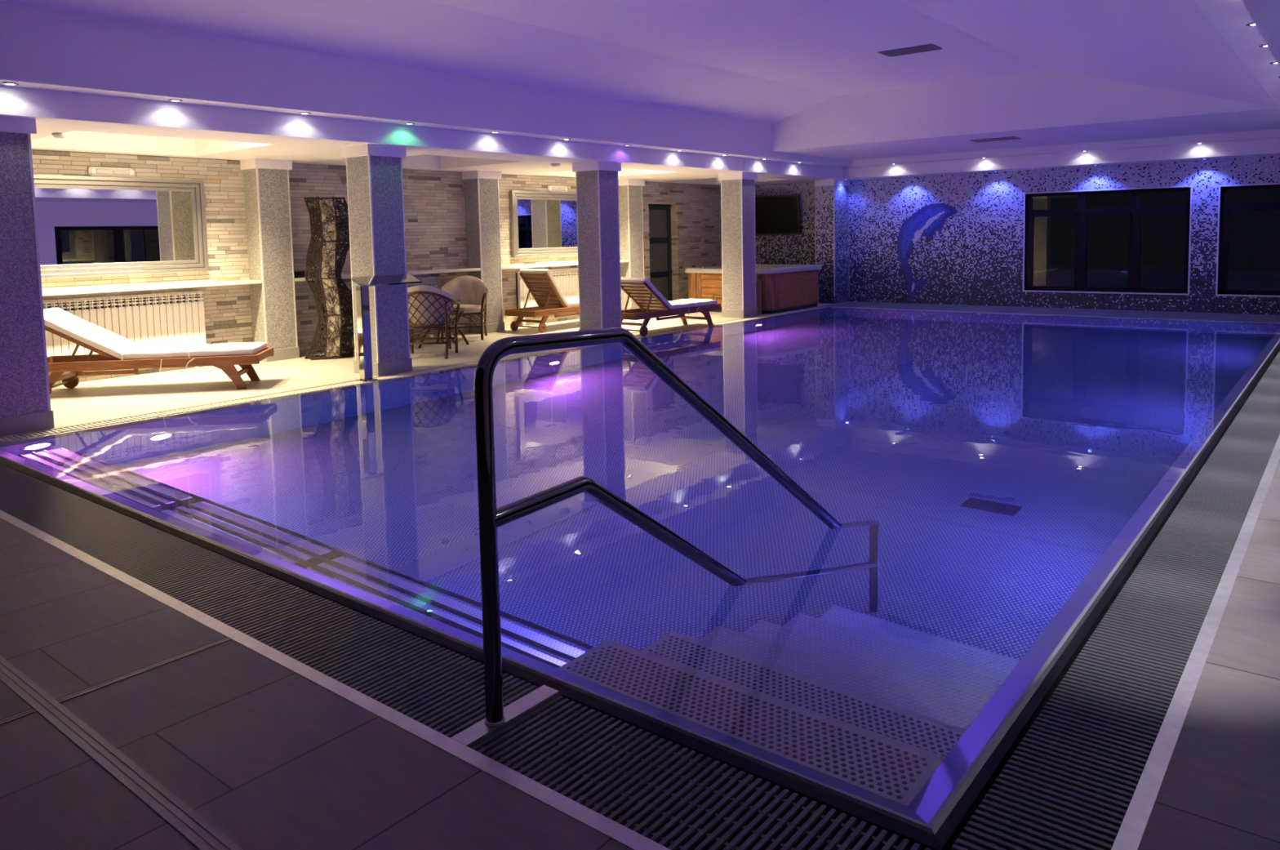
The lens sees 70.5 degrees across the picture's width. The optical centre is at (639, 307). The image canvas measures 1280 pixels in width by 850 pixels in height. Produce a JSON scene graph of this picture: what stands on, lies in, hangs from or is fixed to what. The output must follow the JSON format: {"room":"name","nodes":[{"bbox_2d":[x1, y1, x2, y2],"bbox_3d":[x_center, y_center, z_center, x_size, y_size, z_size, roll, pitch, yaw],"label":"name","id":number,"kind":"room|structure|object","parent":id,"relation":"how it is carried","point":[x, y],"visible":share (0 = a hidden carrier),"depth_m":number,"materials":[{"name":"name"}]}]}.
{"room":"spa","nodes":[
{"label":"spa","id":0,"kind":"room"},
{"bbox_2d":[31,149,721,385],"bbox_3d":[-4.053,-0.953,14.119,0.300,3.000,20.650,2,6,39],"label":"wall","id":1,"kind":"structure","parent":0,"point":[434,203],"depth_m":13.07,"materials":[{"name":"beige stone"}]},
{"bbox_2d":[88,166,134,177],"bbox_3d":[-6.348,-1.632,10.899,0.084,0.110,0.520,2,6,39],"label":"emergency light","id":2,"kind":"object","parent":1,"relation":"attached to","point":[92,171],"visible":1,"depth_m":10.87,"materials":[{"name":"plastic"}]},
{"bbox_2d":[95,168,129,174],"bbox_3d":[-6.332,-1.634,10.886,0.025,0.060,0.380,2,6,39],"label":"diffuser","id":3,"kind":"object","parent":2,"relation":"attached to","point":[98,171],"depth_m":10.87,"materials":[{"name":"plastic"}]},
{"bbox_2d":[33,173,208,278],"bbox_3d":[-6.475,-0.968,10.783,0.075,1.180,2.600,2,6,39],"label":"wall mirror","id":4,"kind":"object","parent":1,"relation":"attached to","point":[87,226],"visible":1,"depth_m":10.98,"materials":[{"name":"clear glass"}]},
{"bbox_2d":[34,187,195,265],"bbox_3d":[-6.490,-0.969,10.795,0.025,0.940,2.360,2,6,39],"label":"mirror glass","id":5,"kind":"object","parent":4,"relation":"attached to","point":[77,226],"depth_m":10.96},
{"bbox_2d":[42,280,262,296],"bbox_3d":[-6.429,-0.199,10.661,0.350,0.045,3.990,2,6,39],"label":"wall shelf","id":6,"kind":"object","parent":1,"relation":"attached to","point":[87,291],"visible":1,"depth_m":10.99,"materials":[{"name":"stone"}]},
{"bbox_2d":[293,267,480,281],"bbox_3d":[-3.840,-0.515,13.889,0.350,0.045,3.370,2,6,39],"label":"wall shelf","id":7,"kind":"object","parent":1,"relation":"attached to","point":[463,269],"visible":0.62,"depth_m":14.36,"materials":[{"name":"stone"}]},
{"bbox_2d":[293,271,307,277],"bbox_3d":[-4.811,-0.468,12.730,0.220,0.090,0.230,2,6,39],"label":"case","id":8,"kind":"object","parent":7,"relation":"on","point":[296,273],"visible":0.5,"depth_m":12.63,"materials":[{"name":"plastic"}]},
{"bbox_2d":[509,190,577,257],"bbox_3d":[-1.539,-1.570,16.935,0.075,1.180,2.340,2,6,39],"label":"wall mirror","id":9,"kind":"object","parent":1,"relation":"attached to","point":[543,223],"visible":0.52,"depth_m":16.64,"materials":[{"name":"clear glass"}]},
{"bbox_2d":[517,199,577,248],"bbox_3d":[-1.555,-1.570,16.947,0.025,0.940,2.100,2,6,39],"label":"mirror glass","id":10,"kind":"object","parent":9,"relation":"attached to","point":[541,223],"depth_m":16.73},
{"bbox_2d":[547,185,567,191],"bbox_3d":[-1.531,-2.219,16.903,0.084,0.110,0.520,2,6,39],"label":"emergency light","id":11,"kind":"object","parent":1,"relation":"attached to","point":[550,188],"visible":1,"depth_m":16.86,"materials":[{"name":"plastic"}]},
{"bbox_2d":[551,186,565,190],"bbox_3d":[-1.515,-2.221,16.890,0.025,0.060,0.380,2,6,39],"label":"diffuser","id":12,"kind":"object","parent":11,"relation":"attached to","point":[553,188],"depth_m":16.87,"materials":[{"name":"plastic"}]},
{"bbox_2d":[501,259,629,269],"bbox_3d":[-1.422,-0.809,16.902,0.350,0.045,3.440,2,6,39],"label":"wall shelf","id":13,"kind":"object","parent":1,"relation":"attached to","point":[522,266],"visible":0.57,"depth_m":16.27,"materials":[{"name":"stone"}]},
{"bbox_2d":[648,204,672,301],"bbox_3d":[0.384,-1.123,19.717,0.120,2.250,1.020,2,6,39],"label":"door","id":14,"kind":"structure","parent":1,"relation":"in","point":[660,215],"depth_m":19.84,"materials":[{"name":"metal"}]},
{"bbox_2d":[0,0,1279,185],"bbox_3d":[1.162,-2.545,9.780,13.150,1.230,20.650,2,6,39],"label":"ceiling","id":15,"kind":"structure","parent":0,"point":[786,83],"depth_m":10.73,"materials":[{"name":"white paint"}]},
{"bbox_2d":[0,82,17,85],"bbox_3d":[-5.191,-1.841,7.456,0.124,0.010,0.124,2,6,39],"label":"recessed light","id":16,"kind":"object","parent":15,"relation":"in","point":[2,83],"visible":1,"depth_m":7.44,"materials":[{"name":"metal"}]},
{"bbox_2d":[51,133,69,137],"bbox_3d":[-5.690,-1.687,8.900,0.150,0.043,0.148,2,6,39],"label":"recessed light","id":17,"kind":"object","parent":15,"relation":"attached to","point":[55,135],"visible":1,"depth_m":8.85,"materials":[{"name":"plastic"}]},
{"bbox_2d":[168,98,182,102],"bbox_3d":[-4.358,-1.942,8.494,0.124,0.010,0.124,2,6,39],"label":"recessed light","id":18,"kind":"object","parent":15,"relation":"in","point":[169,100],"visible":1,"depth_m":8.47,"materials":[{"name":"metal"}]},
{"bbox_2d":[298,111,311,114],"bbox_3d":[-3.525,-2.044,9.533,0.124,0.010,0.124,2,6,39],"label":"recessed light","id":19,"kind":"object","parent":15,"relation":"in","point":[300,113],"visible":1,"depth_m":9.49,"materials":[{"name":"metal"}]},
{"bbox_2d":[404,122,414,124],"bbox_3d":[-2.692,-2.145,10.571,0.124,0.010,0.124,2,6,39],"label":"recessed light","id":20,"kind":"object","parent":15,"relation":"in","point":[406,123],"visible":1,"depth_m":10.53,"materials":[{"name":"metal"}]},
{"bbox_2d":[550,163,559,166],"bbox_3d":[-1.298,-2.183,13.879,0.150,0.043,0.148,2,6,39],"label":"smoke detector","id":21,"kind":"object","parent":15,"relation":"attached to","point":[551,164],"visible":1,"depth_m":13.83,"materials":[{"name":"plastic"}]},
{"bbox_2d":[878,44,942,57],"bbox_3d":[3.545,-3.376,11.895,0.720,0.015,0.380,2,6,39],"label":"ceiling vent","id":22,"kind":"object","parent":15,"relation":"in","point":[927,47],"visible":1,"depth_m":11.87,"materials":[{"name":"grey metal"}]},
{"bbox_2d":[969,136,1020,142],"bbox_3d":[5.992,-2.839,15.295,0.720,0.015,0.380,2,6,39],"label":"ceiling vent","id":23,"kind":"object","parent":15,"relation":"in","point":[1009,137],"visible":1,"depth_m":15.25,"materials":[{"name":"grey metal"}]},
{"bbox_2d":[1245,22,1255,26],"bbox_3d":[4.620,-2.127,6.796,0.124,0.010,0.124,2,6,39],"label":"recessed light","id":24,"kind":"object","parent":15,"relation":"in","point":[1252,24],"visible":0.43,"depth_m":6.80,"materials":[{"name":"metal"}]},
{"bbox_2d":[1258,44,1267,47],"bbox_3d":[5.293,-2.209,7.636,0.124,0.010,0.124,2,6,39],"label":"recessed light","id":25,"kind":"object","parent":15,"relation":"in","point":[1263,45],"visible":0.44,"depth_m":7.64,"materials":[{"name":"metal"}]},
{"bbox_2d":[0,301,1279,849],"bbox_3d":[1.234,0.838,10.053,13.150,0.140,20.650,2,6,39],"label":"floor","id":26,"kind":"structure","parent":0,"point":[268,755],"depth_m":2.96,"materials":[{"name":"grey tile"}]},
{"bbox_2d":[0,115,54,435],"bbox_3d":[-5.573,-0.274,7.900,0.535,2.712,0.535,2,6,39],"label":"pillar","id":27,"kind":"structure","parent":26,"relation":"on","point":[24,390],"depth_m":7.81,"materials":[{"name":"grey stone"}]},
{"bbox_2d":[0,636,231,724],"bbox_3d":[-2.763,1.486,2.312,0.026,0.023,3.522,2,6,39],"label":"joint","id":28,"kind":"object","parent":26,"relation":"on","point":[131,674],"visible":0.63,"depth_m":3.36,"materials":[{"name":"metal"}]},
{"bbox_2d":[0,655,243,849],"bbox_3d":[-4.282,1.307,4.931,10.950,0.024,0.068,2,6,39],"label":"floor drain","id":29,"kind":"object","parent":26,"relation":"on","point":[197,829],"visible":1,"depth_m":2.79,"materials":[{"name":"metal"}]},
{"bbox_2d":[43,290,209,368],"bbox_3d":[-6.342,0.354,11.000,0.100,0.995,2.222,2,6,39],"label":"radiator","id":30,"kind":"object","parent":26,"relation":"on","point":[146,320],"visible":0.64,"depth_m":11.17,"materials":[{"name":"white metal"}]},
{"bbox_2d":[43,306,274,394],"bbox_3d":[-5.423,0.444,10.068,2.400,0.926,0.722,-2,5,-9],"label":"sun lounger","id":31,"kind":"object","parent":26,"relation":"on","point":[116,352],"visible":0.92,"depth_m":9.84,"materials":[{"name":"brown wood"}]},
{"bbox_2d":[240,158,299,361],"bbox_3d":[-5.028,-0.645,12.360,0.390,2.712,0.530,2,6,39],"label":"pillar","id":32,"kind":"structure","parent":26,"relation":"on","point":[266,181],"depth_m":12.23,"materials":[{"name":"grey stone"}]},
{"bbox_2d":[303,195,354,359],"bbox_3d":[-4.227,-0.404,12.351,0.757,2.205,0.242,-3,5,-19],"label":"sculpture","id":33,"kind":"object","parent":26,"relation":"on","point":[329,269],"visible":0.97,"depth_m":12.30,"materials":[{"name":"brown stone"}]},
{"bbox_2d":[0,510,670,849],"bbox_3d":[-2.554,1.367,4.433,8.615,0.132,0.056,2,6,39],"label":"strip","id":34,"kind":"object","parent":26,"relation":"on","point":[616,831],"visible":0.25,"depth_m":3.07,"materials":[{"name":"tile"}]},
{"bbox_2d":[340,143,412,376],"bbox_3d":[-3.152,-0.569,10.917,0.535,2.712,0.535,2,6,39],"label":"pillar","id":35,"kind":"structure","parent":26,"relation":"on","point":[374,172],"depth_m":10.74,"materials":[{"name":"grey stone"}]},
{"bbox_2d":[347,287,410,351],"bbox_3d":[-3.829,0.123,13.264,0.765,1.001,0.798,-1,5,7],"label":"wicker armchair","id":36,"kind":"object","parent":26,"relation":"on","point":[351,287],"visible":0.02,"depth_m":13.03,"materials":[{"name":"beige wicker"}]},
{"bbox_2d":[338,275,440,349],"bbox_3d":[-3.896,0.056,14.049,0.100,0.995,1.982,2,6,39],"label":"radiator","id":37,"kind":"object","parent":26,"relation":"on","point":[426,281],"visible":0.17,"depth_m":14.52,"materials":[{"name":"white"}]},
{"bbox_2d":[407,284,460,359],"bbox_3d":[-2.893,0.177,12.351,0.798,1.001,0.765,-1,5,0],"label":"wicker armchair","id":38,"kind":"object","parent":26,"relation":"on","point":[428,306],"visible":0.72,"depth_m":12.09,"materials":[{"name":"brown wicker"}]},
{"bbox_2d":[407,284,453,324],"bbox_3d":[-2.897,-0.040,12.174,0.702,0.541,0.358,-1,5,0],"label":"chair back","id":39,"kind":"object","parent":38,"relation":"on","point":[427,304],"depth_m":12.05,"materials":[{"name":"brown wicker"}]},
{"bbox_2d":[417,306,469,348],"bbox_3d":[-2.931,0.305,13.491,0.700,0.565,0.700,0,5,19],"label":"side table","id":40,"kind":"object","parent":26,"relation":"on","point":[461,310],"visible":0.42,"depth_m":13.57,"materials":[{"name":"brown wicker"}]},
{"bbox_2d":[440,275,488,341],"bbox_3d":[-2.815,0.001,14.514,0.798,1.001,0.765,-1,5,-3],"label":"wicker armchair","id":41,"kind":"object","parent":26,"relation":"on","point":[472,292],"visible":0.69,"depth_m":14.65,"materials":[{"name":"beige fabric"}]},
{"bbox_2d":[440,275,485,304],"bbox_3d":[-2.828,-0.241,14.654,0.702,0.541,0.358,-1,5,-3],"label":"chair back","id":42,"kind":"object","parent":41,"relation":"on","point":[469,290],"depth_m":14.68,"materials":[{"name":"beige fabric"}]},
{"bbox_2d":[452,303,480,313],"bbox_3d":[-2.812,0.008,14.451,0.631,0.118,0.631,-1,5,-3],"label":"seat cushion","id":43,"kind":"object","parent":41,"relation":"on","point":[470,308],"depth_m":14.25,"materials":[{"name":"beige fabric"}]},
{"bbox_2d":[462,170,504,333],"bbox_3d":[-2.632,-0.938,15.347,0.390,2.712,0.530,2,6,39],"label":"pillar","id":44,"kind":"structure","parent":26,"relation":"on","point":[482,195],"depth_m":15.21,"materials":[{"name":"grey stone"}]},
{"bbox_2d":[504,268,579,332],"bbox_3d":[-1.359,-0.191,16.025,0.722,1.061,2.200,2,6,37],"label":"sun lounger","id":45,"kind":"object","parent":26,"relation":"on","point":[541,284],"visible":0.68,"depth_m":15.52,"materials":[{"name":"brown wood"}]},
{"bbox_2d":[515,267,578,325],"bbox_3d":[-1.482,-0.239,17.059,0.100,0.995,2.222,2,6,39],"label":"radiator","id":46,"kind":"object","parent":26,"relation":"on","point":[566,279],"visible":0.29,"depth_m":16.95,"materials":[{"name":"white metal"}]},
{"bbox_2d":[572,160,622,330],"bbox_3d":[-0.637,-0.875,14.052,0.535,2.712,0.535,2,6,39],"label":"pillar","id":47,"kind":"structure","parent":26,"relation":"on","point":[597,182],"depth_m":13.88,"materials":[{"name":"grey stone"}]},
{"bbox_2d":[617,178,644,310],"bbox_3d":[-0.192,-1.235,18.388,0.390,2.712,0.530,2,6,39],"label":"pillar","id":48,"kind":"structure","parent":26,"relation":"on","point":[630,190],"depth_m":18.22,"materials":[{"name":"grey stone"}]},
{"bbox_2d":[0,306,1279,849],"bbox_3d":[2.376,1.499,10.757,8.880,1.622,15.930,2,6,39],"label":"swimming pool","id":49,"kind":"object","parent":26,"relation":"in","point":[941,832],"depth_m":3.25,"materials":[{"name":"grey tile"}]},
{"bbox_2d":[0,463,537,737],"bbox_3d":[-3.007,1.285,5.102,6.467,0.030,0.423,2,6,39],"label":"drain grating","id":50,"kind":"object","parent":49,"relation":"in","point":[442,690],"visible":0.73,"depth_m":3.94,"materials":[{"name":"plastic"}]},
{"bbox_2d":[0,306,822,442],"bbox_3d":[-0.995,0.592,13.065,0.195,0.030,15.410,2,6,39],"label":"drain grating","id":51,"kind":"object","parent":49,"relation":"in","point":[357,382],"visible":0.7,"depth_m":9.65,"materials":[{"name":"plastic"}]},
{"bbox_2d":[351,273,421,381],"bbox_3d":[-2.950,0.217,10.623,0.230,1.185,0.830,2,6,39],"label":"spout","id":52,"kind":"object","parent":51,"relation":"on","point":[362,302],"visible":1,"depth_m":10.35,"materials":[{"name":"metal"}]},
{"bbox_2d":[0,307,1279,823],"bbox_3d":[2.376,1.516,10.759,7.888,1.648,14.938,2,6,39],"label":"pool water","id":53,"kind":"object","parent":49,"relation":"in","point":[984,476],"visible":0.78,"depth_m":5.51,"materials":[{"name":"blue liquid"}]},
{"bbox_2d":[450,327,842,747],"bbox_3d":[0.408,1.428,4.126,0.079,2.873,3.150,2,6,39],"label":"pool handrail","id":54,"kind":"object","parent":49,"relation":"on","point":[498,717],"visible":0.7,"depth_m":3.08,"materials":[{"name":"metal"}]},
{"bbox_2d":[471,695,931,849],"bbox_3d":[0.250,1.425,2.502,1.712,0.030,0.423,2,6,39],"label":"drain grating","id":55,"kind":"object","parent":49,"relation":"in","point":[677,798],"visible":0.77,"depth_m":2.64,"materials":[{"name":"plastic"}]},
{"bbox_2d":[951,351,1279,849],"bbox_3d":[5.598,0.862,8.068,0.335,0.030,14.995,2,6,39],"label":"drain grating","id":56,"kind":"object","parent":49,"relation":"in","point":[1072,780],"visible":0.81,"depth_m":3.21,"materials":[{"name":"plastic"}]},
{"bbox_2d":[620,276,720,336],"bbox_3d":[0.411,-0.086,15.114,0.722,0.924,2.200,3,6,42],"label":"sun lounger","id":57,"kind":"object","parent":26,"relation":"on","point":[651,304],"visible":0.88,"depth_m":14.75,"materials":[{"name":"brown wood"}]},
{"bbox_2d":[718,172,757,318],"bbox_3d":[1.871,-1.181,17.178,0.535,2.712,0.535,2,6,39],"label":"pillar","id":58,"kind":"structure","parent":26,"relation":"on","point":[737,188],"depth_m":17.01,"materials":[{"name":"grey stone"}]},
{"bbox_2d":[684,264,822,313],"bbox_3d":[2.399,-0.442,19.055,2.160,0.915,2.300,2,6,39],"label":"hot tub","id":59,"kind":"object","parent":26,"relation":"on","point":[784,287],"visible":0.64,"depth_m":18.36,"materials":[{"name":"brown wood"}]},
{"bbox_2d":[755,280,762,315],"bbox_3d":[2.042,-0.199,17.658,0.680,0.670,0.205,2,6,39],"label":"step","id":60,"kind":"structure","parent":26,"relation":"on","point":[758,282],"depth_m":17.44,"materials":[{"name":"brown wood"}]},
{"bbox_2d":[814,178,849,303],"bbox_3d":[4.287,-1.476,20.190,0.491,2.712,0.756,2,6,39],"label":"pillar","id":61,"kind":"structure","parent":26,"relation":"on","point":[831,196],"depth_m":19.94,"materials":[{"name":"grey tile"}]},
{"bbox_2d":[755,155,1279,315],"bbox_3d":[7.682,-1.523,18.085,13.650,3.000,0.250,2,6,39],"label":"wall","id":62,"kind":"structure","parent":0,"point":[976,258],"depth_m":18.45,"materials":[{"name":"grey tile"}]},
{"bbox_2d":[755,194,800,235],"bbox_3d":[3.031,-2.176,21.378,1.600,0.917,0.357,1,5,30],"label":"television","id":63,"kind":"object","parent":62,"relation":"attached to","point":[775,215],"visible":0.65,"depth_m":21.14,"materials":[{"name":"black plastic"}]},
{"bbox_2d":[897,203,958,302],"bbox_3d":[6.092,-1.153,19.237,1.318,2.088,0.007,2,6,39],"label":"mosaic","id":64,"kind":"object","parent":62,"relation":"attached to","point":[903,250],"visible":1,"depth_m":19.34,"materials":[{"name":"tile"}]},
{"bbox_2d":[1022,185,1192,294],"bbox_3d":[8.777,-1.255,17.154,2.870,1.960,0.152,2,6,39],"label":"window","id":65,"kind":"structure","parent":62,"relation":"in","point":[1135,211],"depth_m":17.14,"materials":[{"name":"black glass"}]},
{"bbox_2d":[1215,182,1279,297],"bbox_3d":[11.332,-1.135,15.117,2.870,1.940,0.152,2,6,39],"label":"window","id":66,"kind":"structure","parent":62,"relation":"in","point":[1222,255],"depth_m":15.88,"materials":[{"name":"black glass"}]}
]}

